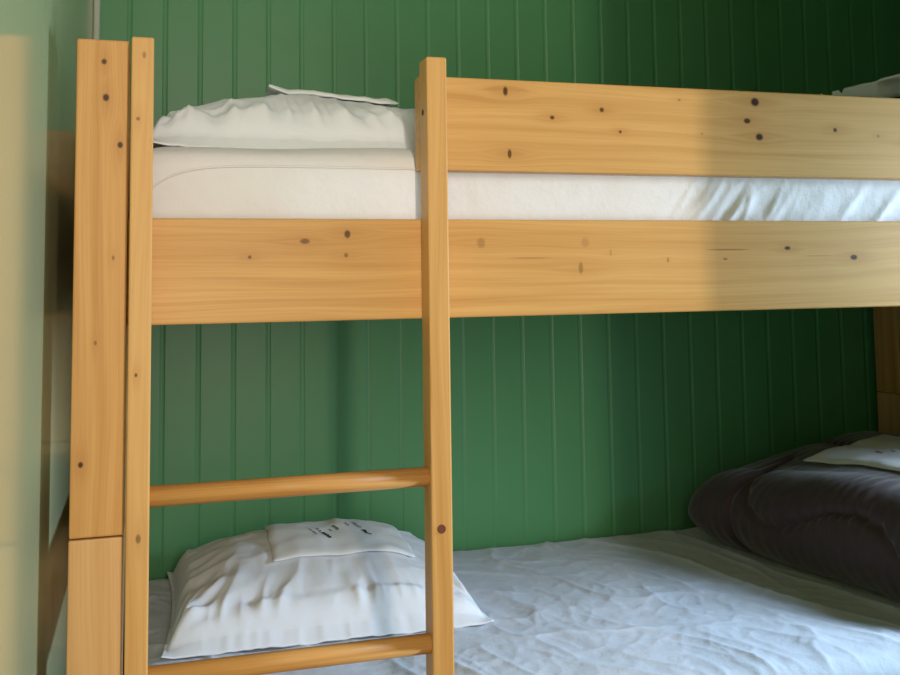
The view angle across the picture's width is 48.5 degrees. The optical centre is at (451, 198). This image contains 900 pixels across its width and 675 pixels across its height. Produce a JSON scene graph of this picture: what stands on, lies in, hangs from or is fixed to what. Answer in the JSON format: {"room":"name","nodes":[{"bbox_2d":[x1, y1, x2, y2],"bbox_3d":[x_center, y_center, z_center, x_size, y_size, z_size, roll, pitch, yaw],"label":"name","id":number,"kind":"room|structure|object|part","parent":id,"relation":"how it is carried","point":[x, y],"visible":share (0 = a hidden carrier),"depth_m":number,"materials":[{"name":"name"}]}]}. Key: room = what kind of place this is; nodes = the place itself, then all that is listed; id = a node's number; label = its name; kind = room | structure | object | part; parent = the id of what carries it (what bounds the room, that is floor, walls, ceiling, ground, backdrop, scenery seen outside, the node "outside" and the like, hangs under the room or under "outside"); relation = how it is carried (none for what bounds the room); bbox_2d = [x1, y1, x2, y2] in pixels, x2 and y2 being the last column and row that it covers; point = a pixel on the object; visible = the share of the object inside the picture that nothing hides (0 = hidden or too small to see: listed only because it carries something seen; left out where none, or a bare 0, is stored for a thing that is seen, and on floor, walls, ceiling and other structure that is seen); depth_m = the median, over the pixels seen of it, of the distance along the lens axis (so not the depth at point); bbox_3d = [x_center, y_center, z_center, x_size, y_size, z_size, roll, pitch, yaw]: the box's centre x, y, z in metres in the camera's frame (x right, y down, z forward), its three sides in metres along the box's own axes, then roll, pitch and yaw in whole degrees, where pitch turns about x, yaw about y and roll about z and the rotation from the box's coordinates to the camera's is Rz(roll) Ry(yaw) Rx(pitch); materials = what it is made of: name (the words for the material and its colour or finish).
{"room":"bunk bedroom","nodes":[
{"label":"bunk bedroom","id":0,"kind":"room"},
{"bbox_2d":[0,0,93,674],"bbox_3d":[-0.446,0.011,0.859,0.100,2.350,3.064,1,-5,-17],"label":"wall","id":1,"kind":"structure","parent":0,"point":[38,38],"depth_m":1.20,"materials":[{"name":"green paint"}]},
{"bbox_2d":[93,0,100,39],"bbox_3d":[-0.807,0.128,2.254,0.015,2.350,0.015,1,-5,-17],"label":"trim","id":2,"kind":"structure","parent":1,"relation":"attached to","point":[97,3],"depth_m":2.29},
{"bbox_2d":[100,0,897,580],"bbox_3d":[0.241,0.143,2.619,2.232,2.350,0.080,1,-5,-17],"label":"wall","id":3,"kind":"structure","parent":0,"point":[579,426],"depth_m":2.53,"materials":[{"name":"green paint"}]},
{"bbox_2d":[894,0,899,73],"bbox_3d":[1.787,0.035,1.531,0.100,2.350,3.064,1,-5,-17],"label":"wall","id":4,"kind":"structure","parent":0,"point":[896,2],"depth_m":2.94,"materials":[{"name":"green paint"}]},
{"bbox_3d":[0.698,1.231,1.060,2.432,0.080,3.184,1,-5,-17],"label":"floor","id":5,"kind":"structure","parent":0,"visible":0},
{"bbox_2d":[66,37,899,674],"bbox_3d":[0.387,0.550,2.034,2.120,1.441,1.003,1,-5,-17],"label":"bunk bed","id":6,"kind":"object","parent":5,"relation":"on","point":[133,272],"visible":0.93,"depth_m":1.44,"materials":[{"name":"brown wood"}]},
{"bbox_3d":[-0.470,0.835,1.313,0.067,0.781,0.093,1,-5,-17],"label":"post","id":7,"kind":"part","parent":6,"relation":"part of","materials":[{"name":"brown wood"}]},
{"bbox_3d":[-0.479,0.116,1.371,0.068,0.658,0.093,1,-5,-17],"label":"post","id":8,"kind":"part","parent":6,"relation":"part of","materials":[{"name":"brown wood"}]},
{"bbox_3d":[-0.722,0.906,2.146,0.067,0.781,0.093,1,-5,-17],"label":"post","id":9,"kind":"part","parent":6,"relation":"part of","materials":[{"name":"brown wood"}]},
{"bbox_3d":[-0.731,0.186,2.204,0.068,0.658,0.093,1,-5,-17],"label":"post","id":10,"kind":"part","parent":6,"relation":"part of","materials":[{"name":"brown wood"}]},
{"bbox_3d":[0.509,0.109,1.645,1.982,0.145,0.030,1,-5,-17],"label":"rail","id":11,"kind":"part","parent":6,"relation":"part of","materials":[{"name":"brown wood"}]},
{"bbox_2d":[129,146,899,220],"bbox_3d":[0.374,0.072,2.092,1.983,0.231,0.898,1,-5,-17],"label":"mattress","id":12,"kind":"object","parent":6,"relation":"on","point":[188,182],"visible":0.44,"depth_m":1.53,"materials":[{"name":"white fabric"}]},
{"bbox_2d":[153,94,414,148],"bbox_3d":[-0.231,-0.109,1.768,0.610,0.121,0.500,1,-5,-17],"label":"pillow","id":13,"kind":"object","parent":12,"relation":"on","point":[280,121],"visible":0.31,"depth_m":1.54,"materials":[{"name":"white fabric"}]},
{"bbox_2d":[265,84,398,106],"bbox_3d":[-0.220,-0.171,1.780,0.218,0.036,0.205,0,-5,-13],"label":"folded pillowcase","id":14,"kind":"object","parent":13,"relation":"on","point":[272,90],"visible":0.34,"depth_m":1.69,"materials":[{"name":"white fabric"}]},
{"bbox_3d":[1.019,-0.147,2.292,0.543,0.220,0.550,1,-5,-17],"label":"duvet","id":15,"kind":"object","parent":12,"relation":"on","visible":0},
{"bbox_2d":[819,74,899,97],"bbox_3d":[1.040,-0.232,2.196,0.423,0.094,0.264,1,-5,-22],"label":"folded pillowcase","id":16,"kind":"object","parent":15,"relation":"on","point":[886,87],"visible":0.64,"depth_m":2.06,"materials":[{"name":"white fabric"}]},
{"bbox_2d":[148,527,899,674],"bbox_3d":[0.382,0.888,2.038,1.979,0.184,0.914,1,-5,-17],"label":"mattress","id":17,"kind":"object","parent":6,"relation":"on","point":[689,601],"visible":0.49,"depth_m":1.91,"materials":[{"name":"white fabric"}]},
{"bbox_2d":[161,530,493,658],"bbox_3d":[-0.276,0.751,2.045,0.615,0.132,0.541,1,-5,-17],"label":"pillow","id":18,"kind":"object","parent":17,"relation":"on","point":[229,594],"visible":0.79,"depth_m":1.85,"materials":[{"name":"white fabric"}]},
{"bbox_2d":[264,518,415,561],"bbox_3d":[-0.240,0.702,2.082,0.288,0.045,0.264,1,-5,-17],"label":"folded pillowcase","id":19,"kind":"object","parent":18,"relation":"on","point":[335,536],"visible":1,"depth_m":2.02,"materials":[{"name":"white fabric"}]},
{"bbox_2d":[688,431,899,600],"bbox_3d":[0.994,0.684,2.210,0.528,0.257,0.850,2,-5,-28],"label":"duvet","id":20,"kind":"object","parent":17,"relation":"on","point":[841,522],"visible":0.82,"depth_m":2.15,"materials":[{"name":"grey fabric"}]},
{"bbox_2d":[803,434,899,471],"bbox_3d":[1.006,0.575,2.248,0.264,0.055,0.323,1,-5,-25],"label":"folded pillowcase","id":21,"kind":"object","parent":20,"relation":"on","point":[881,451],"visible":1,"depth_m":2.27,"materials":[{"name":"white fabric"}]},
{"bbox_3d":[0.702,-0.104,1.722,1.573,0.141,0.030,1,-5,-17],"label":"guard rail","id":22,"kind":"part","parent":6,"relation":"part of","materials":[{"name":"brown wood"}]},
{"bbox_3d":[1.233,0.207,2.795,0.068,0.658,0.093,1,-5,-17],"label":"post","id":23,"kind":"part","parent":6,"relation":"part of","materials":[{"name":"brown wood"}]},
{"bbox_3d":[1.242,0.926,2.737,0.068,0.781,0.093,1,-5,-17],"label":"post","id":24,"kind":"part","parent":6,"relation":"part of","materials":[{"name":"brown wood"}]}
]}

